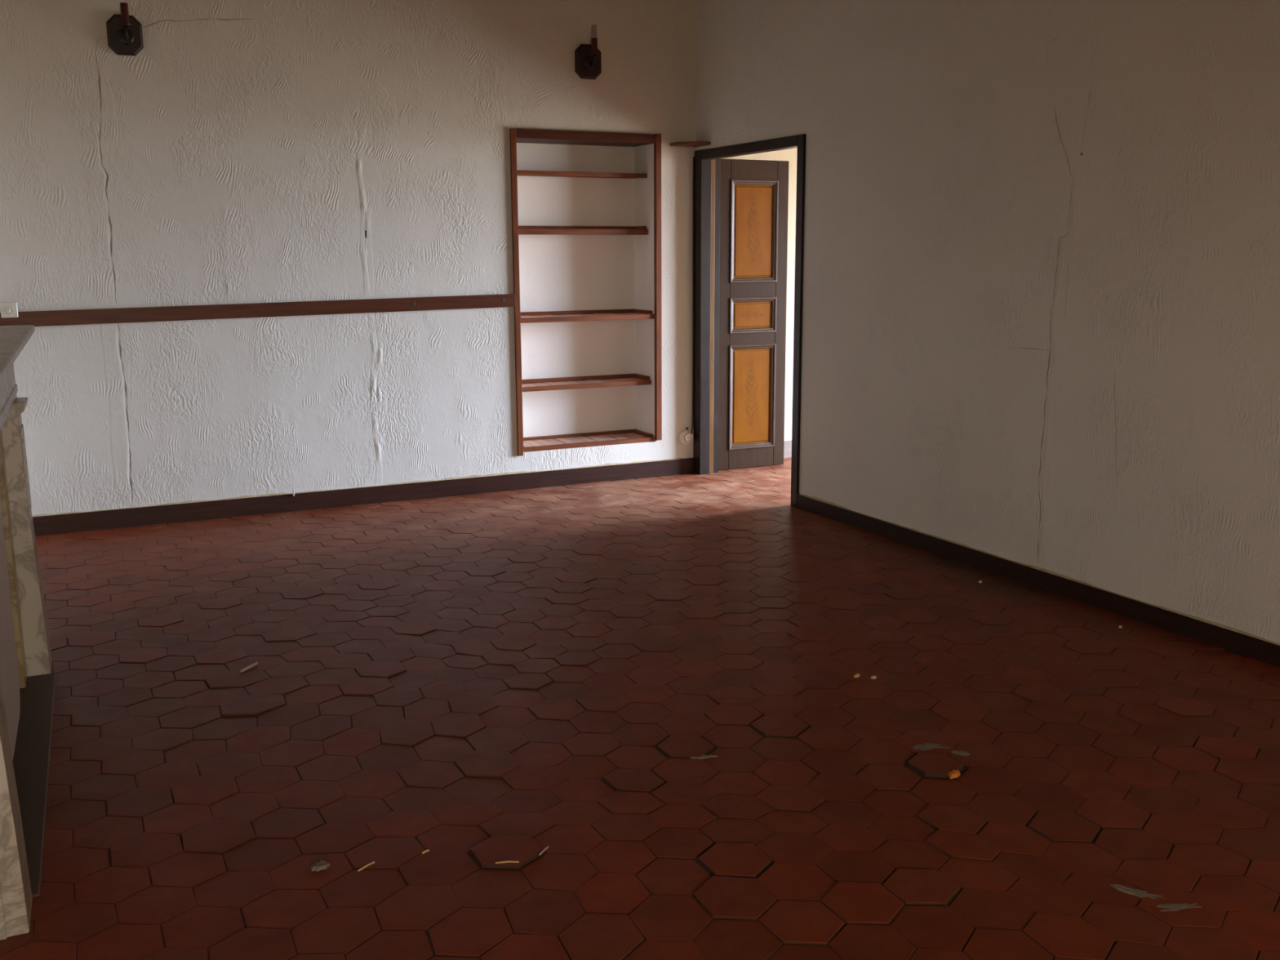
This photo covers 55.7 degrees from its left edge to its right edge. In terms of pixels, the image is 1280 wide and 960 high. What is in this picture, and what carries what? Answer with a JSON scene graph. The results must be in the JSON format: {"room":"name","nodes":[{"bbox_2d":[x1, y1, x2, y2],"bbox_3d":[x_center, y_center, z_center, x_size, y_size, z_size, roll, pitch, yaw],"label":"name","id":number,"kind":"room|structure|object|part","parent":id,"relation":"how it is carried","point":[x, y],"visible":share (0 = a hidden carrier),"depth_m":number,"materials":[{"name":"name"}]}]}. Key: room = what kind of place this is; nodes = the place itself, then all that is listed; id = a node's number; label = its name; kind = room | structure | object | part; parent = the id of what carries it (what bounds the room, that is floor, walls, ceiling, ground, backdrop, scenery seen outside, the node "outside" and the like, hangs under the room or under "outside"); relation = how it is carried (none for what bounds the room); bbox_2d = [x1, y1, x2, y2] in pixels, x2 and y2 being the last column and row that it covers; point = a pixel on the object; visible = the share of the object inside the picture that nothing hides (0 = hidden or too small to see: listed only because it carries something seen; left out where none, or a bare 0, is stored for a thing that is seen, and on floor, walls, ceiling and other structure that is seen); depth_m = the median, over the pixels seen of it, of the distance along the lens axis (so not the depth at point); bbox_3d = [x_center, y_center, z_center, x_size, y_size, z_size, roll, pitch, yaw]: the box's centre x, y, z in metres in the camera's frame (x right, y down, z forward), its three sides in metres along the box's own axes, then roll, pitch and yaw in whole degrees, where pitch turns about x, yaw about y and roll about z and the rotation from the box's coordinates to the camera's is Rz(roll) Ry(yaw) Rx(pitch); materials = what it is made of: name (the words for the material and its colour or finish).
{"room":"living room","nodes":[
{"label":"living room","id":0,"kind":"room"},
{"bbox_2d":[0,0,696,515],"bbox_3d":[-1.792,-1.565,7.241,4.833,3.500,0.506,-5,12,-26],"label":"wall","id":1,"kind":"structure","parent":0,"point":[250,151],"depth_m":7.00,"materials":[{"name":"white paint"}]},
{"bbox_2d":[0,302,18,317],"bbox_3d":[-3.284,-0.886,6.311,0.080,0.080,0.052,-5,12,-26],"label":"light switch","id":2,"kind":"object","parent":1,"relation":"attached to","point":[8,309],"visible":1,"depth_m":6.30,"materials":[{"name":"plastic"}]},
{"bbox_2d":[106,2,143,56],"bbox_3d":[-2.673,-2.341,6.297,0.172,0.242,0.135,-5,12,-26],"label":"wall sconce","id":3,"kind":"object","parent":1,"relation":"attached to","point":[124,31],"visible":1,"depth_m":6.33,"materials":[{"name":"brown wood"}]},
{"bbox_3d":[-2.670,-2.316,6.296,0.014,0.067,0.078,-5,12,-26],"label":"arm","id":4,"kind":"part","parent":3,"relation":"part of","materials":[{"name":"metal"}]},
{"bbox_2d":[0,293,515,326],"bbox_3d":[-2.084,-0.972,6.913,2.904,0.120,0.024,-5,12,-26],"label":"trim","id":5,"kind":"structure","parent":1,"relation":"attached to","point":[143,314],"depth_m":6.85,"materials":[{"name":"brown wood"}]},
{"bbox_2d":[32,457,693,536],"bbox_3d":[-1.508,0.076,7.399,4.177,0.127,0.018,-5,12,-26],"label":"baseboard","id":6,"kind":"structure","parent":1,"relation":"attached to","point":[245,505],"depth_m":7.27,"materials":[{"name":"brown wood"}]},
{"bbox_2d":[516,169,647,178],"bbox_3d":[-0.417,-1.962,7.790,0.945,0.032,0.180,-5,12,-26],"label":"slatted shelf","id":7,"kind":"object","parent":1,"relation":"attached to","point":[526,173],"visible":0.83,"depth_m":7.74,"materials":[{"name":"brown wood"}]},
{"bbox_2d":[518,226,648,235],"bbox_3d":[-0.415,-1.617,7.855,0.945,0.058,0.200,-5,12,-26],"label":"slatted shelf","id":8,"kind":"object","parent":1,"relation":"attached to","point":[554,230],"visible":0.8,"depth_m":7.83,"materials":[{"name":"brown wood"}]},
{"bbox_2d":[509,128,662,456],"bbox_3d":[-0.388,-1.213,7.887,1.026,2.017,0.319,-5,12,-26],"label":"trim","id":9,"kind":"structure","parent":1,"relation":"attached to","point":[516,135],"depth_m":7.67,"materials":[{"name":"red wood"}]},
{"bbox_2d":[521,373,651,391],"bbox_3d":[-0.401,-0.645,8.018,0.945,0.054,0.235,-5,12,-26],"label":"shelf","id":10,"kind":"object","parent":1,"relation":"attached to","point":[621,380],"visible":0.82,"depth_m":8.02,"materials":[{"name":"brown wood"}]},
{"bbox_2d":[520,308,653,323],"bbox_3d":[-0.392,-1.073,7.916,0.945,0.054,0.280,-5,12,-26],"label":"slatted shelf","id":11,"kind":"object","parent":1,"relation":"attached to","point":[634,313],"visible":0.92,"depth_m":7.91,"materials":[{"name":"brown wood"}]},
{"bbox_2d":[574,24,601,79],"bbox_3d":[-0.295,-2.623,7.434,0.172,0.302,0.135,-5,12,-26],"label":"wall sconce","id":12,"kind":"object","parent":1,"relation":"attached to","point":[588,57],"visible":1,"depth_m":7.46,"materials":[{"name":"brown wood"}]},
{"bbox_3d":[-0.292,-2.571,7.438,0.014,0.067,0.078,-5,12,-26],"label":"arm","id":13,"kind":"part","parent":12,"relation":"part of","materials":[{"name":"metal"}]},
{"bbox_2d":[591,24,597,52],"bbox_3d":[-0.278,-2.687,7.386,0.038,0.159,0.037,-5,12,-26],"label":"candle","id":14,"kind":"object","parent":12,"relation":"on","point":[593,40],"depth_m":7.37,"materials":[{"name":"wax"}]},
{"bbox_2d":[523,429,654,452],"bbox_3d":[-0.389,-0.266,8.071,0.945,0.048,0.285,-5,12,-26],"label":"shelf","id":15,"kind":"object","parent":1,"relation":"attached to","point":[627,436],"visible":0.91,"depth_m":8.07,"materials":[{"name":"brown wood"}]},
{"bbox_2d":[677,430,693,444],"bbox_3d":[0.312,-0.286,8.225,0.100,0.100,0.045,-5,12,-26],"label":"wall socket","id":16,"kind":"object","parent":1,"relation":"attached to","point":[685,437],"visible":1,"depth_m":8.22,"materials":[{"name":"white plastic"}]},
{"bbox_2d":[684,432,693,441],"bbox_3d":[0.331,-0.289,8.222,0.062,0.062,0.023,-5,12,-26],"label":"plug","id":17,"kind":"object","parent":16,"relation":"attached to","point":[688,437],"depth_m":8.22,"materials":[{"name":"white plastic"}]},
{"bbox_2d":[669,141,711,146],"bbox_3d":[0.321,-2.160,7.793,0.197,0.020,0.197,-5,12,-26],"label":"corner shelf","id":18,"kind":"object","parent":1,"relation":"attached to","point":[684,144],"visible":1,"depth_m":7.75,"materials":[{"name":"brown wood"}]},
{"bbox_2d":[0,457,1279,959],"bbox_3d":[1.733,0.845,3.846,8.800,0.132,10.400,-5,12,-26],"label":"floor","id":19,"kind":"structure","parent":0,"point":[650,683],"depth_m":3.76,"materials":[{"name":"tile"}]},
{"bbox_2d":[0,324,55,940],"bbox_3d":[-1.887,0.247,3.473,0.308,1.253,2.147,-5,12,-24],"label":"fireplace","id":20,"kind":"object","parent":19,"relation":"on","point":[27,681],"visible":1,"depth_m":3.69,"materials":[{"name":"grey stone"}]},
{"bbox_3d":[-1.512,0.569,2.572,0.216,0.940,0.007,-5,12,-24],"label":"panel","id":21,"kind":"part","parent":20,"relation":"part of","materials":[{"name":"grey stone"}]},
{"bbox_3d":[-1.921,-0.151,3.383,0.236,0.034,2.035,-5,12,-24],"label":"architrave","id":22,"kind":"part","parent":20,"relation":"part of","materials":[{"name":"grey stone"}]},
{"bbox_3d":[-1.649,0.435,3.126,0.012,0.985,0.807,-5,12,-24],"label":"insert panel","id":23,"kind":"part","parent":20,"relation":"part of","materials":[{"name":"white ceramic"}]},
{"bbox_2d":[0,324,35,382],"bbox_3d":[-1.889,-0.355,3.359,0.308,0.027,2.147,-5,12,-24],"label":"mantel shelf","id":24,"kind":"object","parent":20,"relation":"attached to","point":[13,339],"depth_m":3.55,"materials":[{"name":"grey stone"}]},
{"bbox_3d":[-2.191,-0.043,4.318,0.014,0.300,0.095,-5,12,-24],"label":"raised panel","id":25,"kind":"part","parent":20,"relation":"part of","materials":[{"name":"grey stone"}]},
{"bbox_2d":[240,662,257,672],"bbox_3d":[-1.431,0.686,4.440,0.011,0.012,0.092,4,11,20],"label":"wood splinter","id":26,"kind":"object","parent":19,"relation":"on","point":[255,663],"visible":1,"depth_m":4.43,"materials":[{"name":"wood"}]},
{"bbox_2d":[310,859,330,871],"bbox_3d":[-0.793,0.957,3.006,0.039,0.012,0.052,7,13,33],"label":"flake","id":27,"kind":"object","parent":19,"relation":"on","point":[322,864],"visible":1,"depth_m":3.00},
{"bbox_2d":[357,861,374,871],"bbox_3d":[-0.677,0.956,2.999,0.005,0.006,0.052,7,13,36],"label":"stalk","id":28,"kind":"object","parent":19,"relation":"on","point":[373,862],"visible":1,"depth_m":3.00,"materials":[{"name":"beige plant"}]},
{"bbox_2d":[495,860,519,863],"bbox_3d":[-0.330,0.951,3.012,0.058,0.008,0.010,-1,11,-3],"label":"stalk","id":29,"kind":"object","parent":19,"relation":"on","point":[507,861],"visible":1,"depth_m":3.01,"materials":[{"name":"beige plant"}]},
{"bbox_2d":[538,845,548,855],"bbox_3d":[-0.243,0.937,3.065,0.004,0.006,0.043,5,12,26],"label":"stalk","id":30,"kind":"object","parent":19,"relation":"on","point":[547,847],"visible":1,"depth_m":3.06,"materials":[{"name":"beige plant"}]},
{"bbox_2d":[853,672,860,677],"bbox_3d":[0.774,0.699,4.330,0.018,0.011,0.038,7,13,34],"label":"crumb","id":31,"kind":"object","parent":19,"relation":"on","point":[856,675],"visible":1,"depth_m":4.32,"materials":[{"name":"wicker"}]},
{"bbox_2d":[947,769,960,778],"bbox_3d":[0.908,0.848,3.502,0.051,0.013,0.030,-5,12,-26],"label":"chip","id":32,"kind":"object","parent":19,"relation":"on","point":[954,774],"visible":1,"depth_m":3.49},
{"bbox_2d":[721,147,797,440],"bbox_3d":[1.797,-1.687,9.135,3.270,3.000,0.290,-5,12,-26],"label":"wall","id":33,"kind":"structure","parent":0,"point":[790,154],"depth_m":8.64,"materials":[{"name":"beige paint"}]},
{"bbox_2d":[783,440,791,457],"bbox_3d":[1.741,-0.287,9.195,2.960,0.128,0.016,-5,12,-26],"label":"baseboard","id":34,"kind":"structure","parent":33,"relation":"attached to","point":[787,444],"depth_m":8.87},
{"bbox_2d":[696,0,1279,644],"bbox_3d":[2.649,-0.897,3.594,0.133,3.500,10.081,-5,12,-26],"label":"wall","id":35,"kind":"structure","parent":0,"point":[1041,299],"depth_m":5.31,"materials":[{"name":"white paint"}]},
{"bbox_2d":[691,156,694,434],"bbox_3d":[0.350,-1.205,8.083,0.014,1.840,0.036,3,11,16],"label":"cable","id":36,"kind":"object","parent":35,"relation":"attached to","point":[693,157],"visible":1,"depth_m":8.09,"materials":[{"name":"plastic"}]},
{"bbox_2d":[693,133,805,506],"bbox_3d":[0.961,-1.023,7.716,0.719,2.144,1.287,-5,12,-26],"label":"door","id":37,"kind":"structure","parent":35,"relation":"in","point":[740,206],"depth_m":8.20,"materials":[{"name":"paint"}]},
{"bbox_3d":[0.766,-0.579,8.412,0.305,0.657,0.025,-5,12,-26],"label":"panel","id":38,"kind":"part","parent":37,"relation":"part of","materials":[{"name":"orange wood"}]},
{"bbox_3d":[0.764,-1.131,8.308,0.305,0.177,0.025,-5,12,-26],"label":"panel","id":39,"kind":"part","parent":37,"relation":"part of","materials":[{"name":"orange wood"}]},
{"bbox_3d":[0.773,-0.577,8.400,0.373,0.725,0.030,-5,12,-26],"label":"moulding","id":40,"kind":"part","parent":37,"relation":"part of","materials":[{"name":"paint"}]},
{"bbox_3d":[0.761,-1.680,8.204,0.305,0.612,0.025,-5,12,-26],"label":"panel","id":41,"kind":"part","parent":37,"relation":"part of","materials":[{"name":"orange wood"}]},
{"bbox_3d":[0.770,-1.128,8.295,0.373,0.245,0.030,-5,12,-26],"label":"moulding","id":42,"kind":"part","parent":37,"relation":"part of","materials":[{"name":"paint"}]},
{"bbox_3d":[0.758,-1.116,8.306,0.557,2.086,0.036,-5,12,-26],"label":"stile frame","id":43,"kind":"part","parent":37,"relation":"part of","materials":[{"name":"brown paint"}]},
{"bbox_3d":[0.767,-1.678,8.191,0.373,0.680,0.030,-5,12,-26],"label":"moulding","id":44,"kind":"part","parent":37,"relation":"part of","materials":[{"name":"paint"}]},
{"bbox_2d":[796,493,1279,666],"bbox_3d":[2.765,0.802,3.524,0.018,0.098,8.295,-5,12,-26],"label":"baseboard","id":45,"kind":"structure","parent":35,"relation":"attached to","point":[1234,641],"depth_m":5.31,"materials":[{"name":"brown wood"}]}
]}

